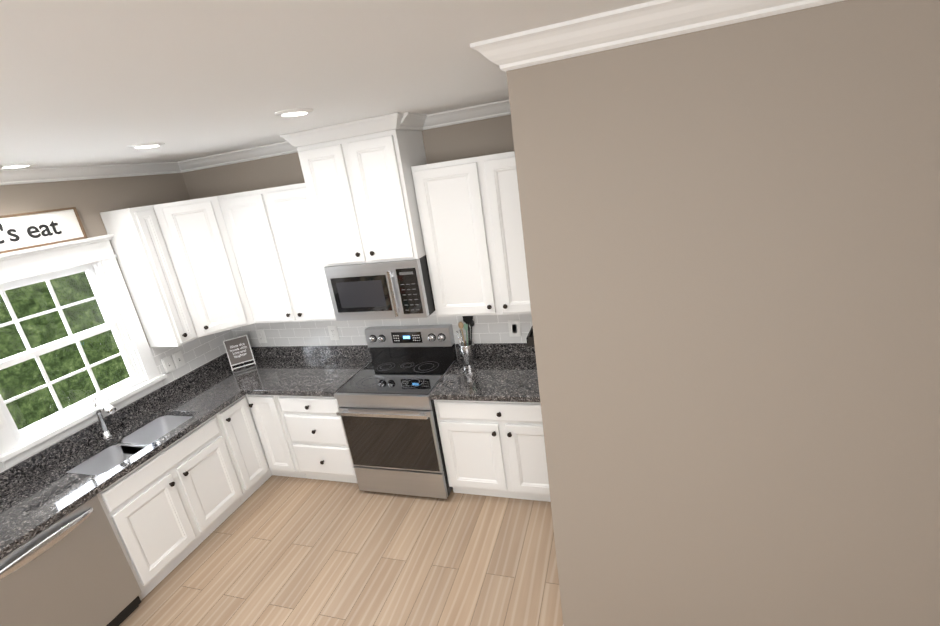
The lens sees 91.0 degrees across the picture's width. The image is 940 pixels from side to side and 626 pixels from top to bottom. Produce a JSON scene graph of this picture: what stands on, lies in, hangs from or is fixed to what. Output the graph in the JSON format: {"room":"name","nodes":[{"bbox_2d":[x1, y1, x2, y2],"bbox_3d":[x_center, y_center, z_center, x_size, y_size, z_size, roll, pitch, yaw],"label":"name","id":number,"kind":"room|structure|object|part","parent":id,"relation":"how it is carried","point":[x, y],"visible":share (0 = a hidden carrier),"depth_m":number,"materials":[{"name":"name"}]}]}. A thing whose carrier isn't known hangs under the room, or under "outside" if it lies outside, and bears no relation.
{"room":"kitchen","nodes":[
{"label":"kitchen","id":0,"kind":"room"},
{"bbox_2d":[0,173,189,421],"bbox_3d":[-3.424,1.164,1.297,0.150,2.760,7.300,-2,19,19],"label":"wall","id":1,"kind":"structure","parent":0,"point":[90,200],"depth_m":3.35,"materials":[{"name":"beige paint"}]},
{"bbox_2d":[0,234,166,468],"bbox_3d":[-2.806,0.188,3.126,0.215,1.240,1.140,-2,19,19],"label":"window","id":2,"kind":"structure","parent":1,"relation":"in","point":[22,264],"depth_m":3.21,"materials":[{"name":"white paint"}]},
{"bbox_2d":[0,207,87,253],"bbox_3d":[-2.843,-0.506,2.893,0.026,0.219,0.768,-2,19,19],"label":"eat sign","id":3,"kind":"object","parent":2,"relation":"on","point":[22,231],"visible":1,"depth_m":3.00,"materials":[{"name":"white wood"}]},
{"bbox_3d":[-2.834,0.222,3.148,0.040,0.856,0.766,-2,19,19],"label":"window sash","id":4,"kind":"part","parent":2,"relation":"part of","materials":[{"name":"white wood"}]},
{"bbox_3d":[-2.827,0.222,3.146,0.090,0.940,0.850,-2,19,19],"label":"window sash","id":5,"kind":"part","parent":2,"relation":"part of","materials":[{"name":"white wood"}]},
{"bbox_2d":[0,162,179,184],"bbox_3d":[-3.495,-0.101,0.853,0.088,0.084,7.000,-2,19,19],"label":"crown molding","id":6,"kind":"structure","parent":1,"relation":"attached to","point":[48,174],"depth_m":3.23,"materials":[{"name":"white paint"}]},
{"bbox_2d":[0,353,229,493],"bbox_3d":[-2.684,0.861,3.234,0.023,0.112,2.887,-2,19,19],"label":"backsplash","id":7,"kind":"structure","parent":1,"relation":"attached to","point":[16,474],"depth_m":3.30,"materials":[{"name":"stone"}]},
{"bbox_2d":[0,329,233,472],"bbox_3d":[-2.728,0.651,3.162,0.007,0.338,2.893,-2,19,19],"label":"wall tiles","id":8,"kind":"structure","parent":1,"relation":"attached to","point":[199,351],"depth_m":4.04,"materials":[{"name":"white tile"}]},
{"bbox_2d":[161,355,175,373],"bbox_3d":[-2.493,0.428,3.827,0.024,0.130,0.085,-2,19,19],"label":"light switch","id":9,"kind":"object","parent":8,"relation":"attached to","point":[168,364],"visible":1,"depth_m":3.82,"materials":[{"name":"white plastic"}]},
{"bbox_2d":[172,351,185,368],"bbox_3d":[-2.464,0.395,3.917,0.024,0.130,0.085,-2,19,19],"label":"light switch","id":10,"kind":"object","parent":8,"relation":"attached to","point":[178,359],"visible":1,"depth_m":3.91,"materials":[{"name":"white plastic"}]},
{"bbox_2d":[100,205,197,346],"bbox_3d":[-2.439,-0.267,3.563,0.354,1.068,0.186,-2,19,19],"label":"upper cabinet","id":11,"kind":"object","parent":1,"relation":"attached to","point":[139,246],"visible":1,"depth_m":3.48,"materials":[{"name":"white paint"}]},
{"bbox_2d":[0,0,653,168],"bbox_3d":[-0.470,-0.276,-0.196,6.800,0.050,7.300,-2,19,19],"label":"ceiling","id":12,"kind":"structure","parent":0,"point":[93,82],"depth_m":1.36,"materials":[{"name":"white paint"}]},
{"bbox_2d":[0,162,35,167],"bbox_3d":[-2.566,-0.841,2.609,0.239,0.012,0.199,-2,19,19],"label":"recessed light","id":13,"kind":"object","parent":12,"relation":"in","point":[13,165],"depth_m":2.65,"materials":[{"name":"white paint"}]},
{"bbox_2d":[127,142,164,148],"bbox_3d":[-1.810,-0.940,2.574,0.225,0.012,0.209,-2,19,19],"label":"recessed light","id":14,"kind":"object","parent":12,"relation":"in","point":[153,144],"depth_m":2.60,"materials":[{"name":"white paint"}]},
{"bbox_2d":[274,108,312,116],"bbox_3d":[-0.834,-0.960,2.194,0.197,0.012,0.214,-2,19,19],"label":"recessed light","id":15,"kind":"object","parent":12,"relation":"in","point":[294,112],"depth_m":2.22,"materials":[{"name":"white paint"}]},
{"bbox_2d":[470,0,844,71],"bbox_3d":[1.588,-0.884,0.979,3.316,0.084,0.088,-2,19,19],"label":"crown molding","id":16,"kind":"structure","parent":12,"relation":"attached to","point":[635,24],"depth_m":1.36,"materials":[{"name":"white paint"}]},
{"bbox_2d":[119,475,562,625],"bbox_3d":[-0.084,2.373,0.657,6.800,0.050,7.300,-2,19,19],"label":"floor","id":17,"kind":"structure","parent":0,"point":[274,550],"depth_m":3.06,"materials":[{"name":"brown wood"}]},
{"bbox_2d":[0,495,141,625],"bbox_3d":[-2.502,1.595,2.659,0.672,0.868,0.634,-2,19,19],"label":"dishwasher","id":18,"kind":"object","parent":17,"relation":"on","point":[72,568],"visible":0.94,"depth_m":2.58,"materials":[{"name":"silver metal"}]},
{"bbox_2d":[96,414,243,599],"bbox_3d":[-2.292,1.334,3.363,0.650,0.875,0.910,-2,19,19],"label":"base cabinet","id":19,"kind":"object","parent":17,"relation":"on","point":[170,508],"visible":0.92,"depth_m":3.19,"materials":[{"name":"white paint"}]},
{"bbox_2d":[216,394,305,503],"bbox_3d":[-1.902,1.026,4.141,0.911,0.875,0.911,-2,19,19],"label":"base cabinet","id":20,"kind":"object","parent":17,"relation":"on","point":[256,438],"visible":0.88,"depth_m":3.85,"materials":[{"name":"white paint"}]},
{"bbox_2d":[0,358,287,558],"bbox_3d":[-2.372,0.923,3.155,0.660,0.043,2.887,-2,19,19],"label":"countertop","id":21,"kind":"structure","parent":20,"relation":"on","point":[36,504],"depth_m":2.87,"materials":[{"name":"stone"}]},
{"bbox_2d":[93,397,115,438],"bbox_3d":[-2.537,0.737,3.227,0.211,0.308,0.064,-2,19,19],"label":"faucet","id":22,"kind":"object","parent":21,"relation":"on","point":[105,432],"visible":1,"depth_m":3.23,"materials":[{"name":"silver metal"}]},
{"bbox_2d":[68,415,191,474],"bbox_3d":[-2.317,1.016,3.256,0.470,0.205,0.800,-2,19,19],"label":"sink","id":23,"kind":"object","parent":21,"relation":"attached to","point":[115,455],"visible":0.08,"depth_m":3.29,"materials":[{"name":"silver metal"}]},
{"bbox_2d":[196,358,279,388],"bbox_3d":[-2.034,0.555,4.146,0.390,0.043,0.667,-2,19,19],"label":"countertop","id":24,"kind":"structure","parent":20,"relation":"on","point":[229,379],"depth_m":4.10,"materials":[{"name":"stone"}]},
{"bbox_2d":[223,335,255,370],"bbox_3d":[-2.109,0.364,4.227,0.183,0.288,0.183,-2,19,19],"label":"sign","id":25,"kind":"object","parent":24,"relation":"on","point":[238,350],"visible":1,"depth_m":4.22,"materials":[{"name":"grey wood"}]},
{"bbox_2d":[244,357,371,396],"bbox_3d":[-1.329,0.526,3.916,0.854,0.043,0.649,-2,19,19],"label":"countertop","id":26,"kind":"structure","parent":20,"relation":"on","point":[321,377],"depth_m":3.84,"materials":[{"name":"stone"}]},
{"bbox_2d":[277,395,357,482],"bbox_3d":[-1.145,0.956,4.015,0.600,0.875,0.650,-2,19,19],"label":"base cabinet","id":27,"kind":"object","parent":17,"relation":"on","point":[315,430],"visible":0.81,"depth_m":3.74,"materials":[{"name":"white paint"}]},
{"bbox_2d":[334,324,456,498],"bbox_3d":[-0.527,0.788,3.714,0.776,1.205,0.700,-2,19,19],"label":"range","id":28,"kind":"object","parent":17,"relation":"on","point":[387,411],"visible":0.98,"depth_m":3.52,"materials":[{"name":"silver metal"}]},
{"bbox_2d":[434,400,550,501],"bbox_3d":[0.335,0.902,3.514,0.972,0.875,0.650,-2,19,19],"label":"base cabinet","id":29,"kind":"object","parent":17,"relation":"on","point":[494,448],"visible":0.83,"depth_m":3.27,"materials":[{"name":"white paint"}]},
{"bbox_2d":[429,357,539,402],"bbox_3d":[0.272,0.467,3.376,0.975,0.043,0.645,-2,19,19],"label":"countertop","id":30,"kind":"structure","parent":29,"relation":"on","point":[507,379],"depth_m":3.30,"materials":[{"name":"stone"}]},
{"bbox_2d":[456,316,475,363],"bbox_3d":[-0.026,0.182,3.613,0.167,0.430,0.120,-2,19,19],"label":"utensil crock","id":31,"kind":"object","parent":30,"relation":"on","point":[467,351],"visible":0.98,"depth_m":3.62,"materials":[{"name":"silver metal"}]},
{"bbox_2d":[182,115,513,199],"bbox_3d":[-0.761,-0.080,3.956,3.272,2.760,0.150,-2,19,19],"label":"wall","id":32,"kind":"structure","parent":0,"point":[484,137],"depth_m":3.67,"materials":[{"name":"beige paint"}]},
{"bbox_2d":[153,196,254,336],"bbox_3d":[-2.203,-0.404,3.881,0.607,1.068,0.607,-2,19,19],"label":"upper cabinet","id":33,"kind":"object","parent":32,"relation":"attached to","point":[199,246],"visible":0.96,"depth_m":3.68,"materials":[{"name":"white paint"}]},
{"bbox_2d":[217,183,335,322],"bbox_3d":[-1.441,-0.472,3.748,0.919,1.068,0.354,-2,19,19],"label":"upper cabinet","id":34,"kind":"object","parent":32,"relation":"attached to","point":[274,239],"visible":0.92,"depth_m":3.62,"materials":[{"name":"white paint"}]},
{"bbox_2d":[251,345,370,357],"bbox_3d":[-1.546,0.359,4.276,1.484,0.112,0.020,-2,19,19],"label":"backsplash","id":35,"kind":"structure","parent":32,"relation":"attached to","point":[337,351],"depth_m":4.23,"materials":[{"name":"stone"}]},
{"bbox_2d":[176,99,510,172],"bbox_3d":[-0.937,-1.304,3.429,3.182,0.084,0.088,-2,19,19],"label":"crown molding","id":36,"kind":"structure","parent":32,"relation":"attached to","point":[500,108],"depth_m":3.59,"materials":[{"name":"white paint"}]},
{"bbox_2d":[280,112,426,266],"bbox_3d":[-0.720,-0.849,3.300,0.875,0.921,0.487,-2,19,19],"label":"upper cabinet","id":37,"kind":"object","parent":32,"relation":"attached to","point":[360,187],"visible":0.96,"depth_m":3.11,"materials":[{"name":"white paint"}]},
{"bbox_2d":[324,255,434,320],"bbox_3d":[-0.628,-0.214,3.500,0.751,0.419,0.478,-2,19,19],"label":"over-the-range microwave","id":38,"kind":"object","parent":37,"relation":"attached to","point":[401,289],"visible":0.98,"depth_m":3.30,"materials":[{"name":"silver metal"}]},
{"bbox_2d":[231,311,531,352],"bbox_3d":[-0.751,0.170,3.958,3.272,0.564,0.007,-2,19,19],"label":"wall tiles","id":39,"kind":"structure","parent":32,"relation":"attached to","point":[490,328],"depth_m":4.03,"materials":[{"name":"white tile"}]},
{"bbox_2d":[255,329,266,342],"bbox_3d":[-1.974,0.221,4.360,0.090,0.135,0.015,-2,19,19],"label":"electrical outlet plate","id":40,"kind":"object","parent":39,"relation":"attached to","point":[260,333],"visible":1,"depth_m":4.35,"materials":[{"name":"white plastic"}]},
{"bbox_2d":[327,326,339,339],"bbox_3d":[-1.213,0.179,4.097,0.090,0.135,0.015,-2,19,19],"label":"electrical outlet plate","id":41,"kind":"object","parent":39,"relation":"attached to","point":[333,332],"visible":1,"depth_m":4.09,"materials":[{"name":"white plastic"}]},
{"bbox_2d":[508,320,521,336],"bbox_3d":[0.345,0.120,3.569,0.095,0.135,0.015,-2,19,19],"label":"electrical outlet plate","id":42,"kind":"object","parent":39,"relation":"attached to","point":[514,326],"visible":1,"depth_m":3.56,"materials":[{"name":"white plastic"}]},
{"bbox_2d":[396,112,431,130],"bbox_3d":[-0.378,-1.258,3.034,0.088,0.084,0.300,-2,19,19],"label":"crown molding","id":43,"kind":"structure","parent":32,"relation":"attached to","point":[411,119],"depth_m":3.06,"materials":[{"name":"white paint"}]},
{"bbox_2d":[411,151,530,316],"bbox_3d":[0.174,-0.531,3.201,0.968,1.068,0.354,-2,19,19],"label":"upper cabinet","id":44,"kind":"object","parent":32,"relation":"attached to","point":[469,210],"visible":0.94,"depth_m":3.10,"materials":[{"name":"white paint"}]},
{"bbox_2d":[455,343,535,356],"bbox_3d":[0.352,0.290,3.631,0.975,0.112,0.023,-2,19,19],"label":"backsplash","id":45,"kind":"structure","parent":32,"relation":"attached to","point":[481,349],"depth_m":3.65,"materials":[{"name":"stone"}]},
{"bbox_2d":[506,0,939,625],"bbox_3d":[2.153,0.069,2.172,3.378,2.760,1.750,-2,19,19],"label":"wall block","id":46,"kind":"object","parent":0,"point":[732,244],"visible":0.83,"depth_m":1.58,"materials":[{"name":"beige paint"}]},
{"bbox_2d":[526,326,534,345],"bbox_3d":[0.380,-0.129,2.475,0.145,0.527,0.310,-2,19,19],"label":"wire rack","id":47,"kind":"object","parent":46,"relation":"attached to","point":[530,339],"visible":0.02,"depth_m":2.43,"materials":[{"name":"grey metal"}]},
{"label":"outside","id":48,"kind":"structure","parent":0,"visible":0},
{"bbox_2d":[0,271,129,429],"bbox_3d":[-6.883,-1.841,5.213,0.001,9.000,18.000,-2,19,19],"label":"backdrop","id":49,"kind":"structure","parent":48,"point":[88,320],"depth_m":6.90,"materials":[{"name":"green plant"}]}
]}

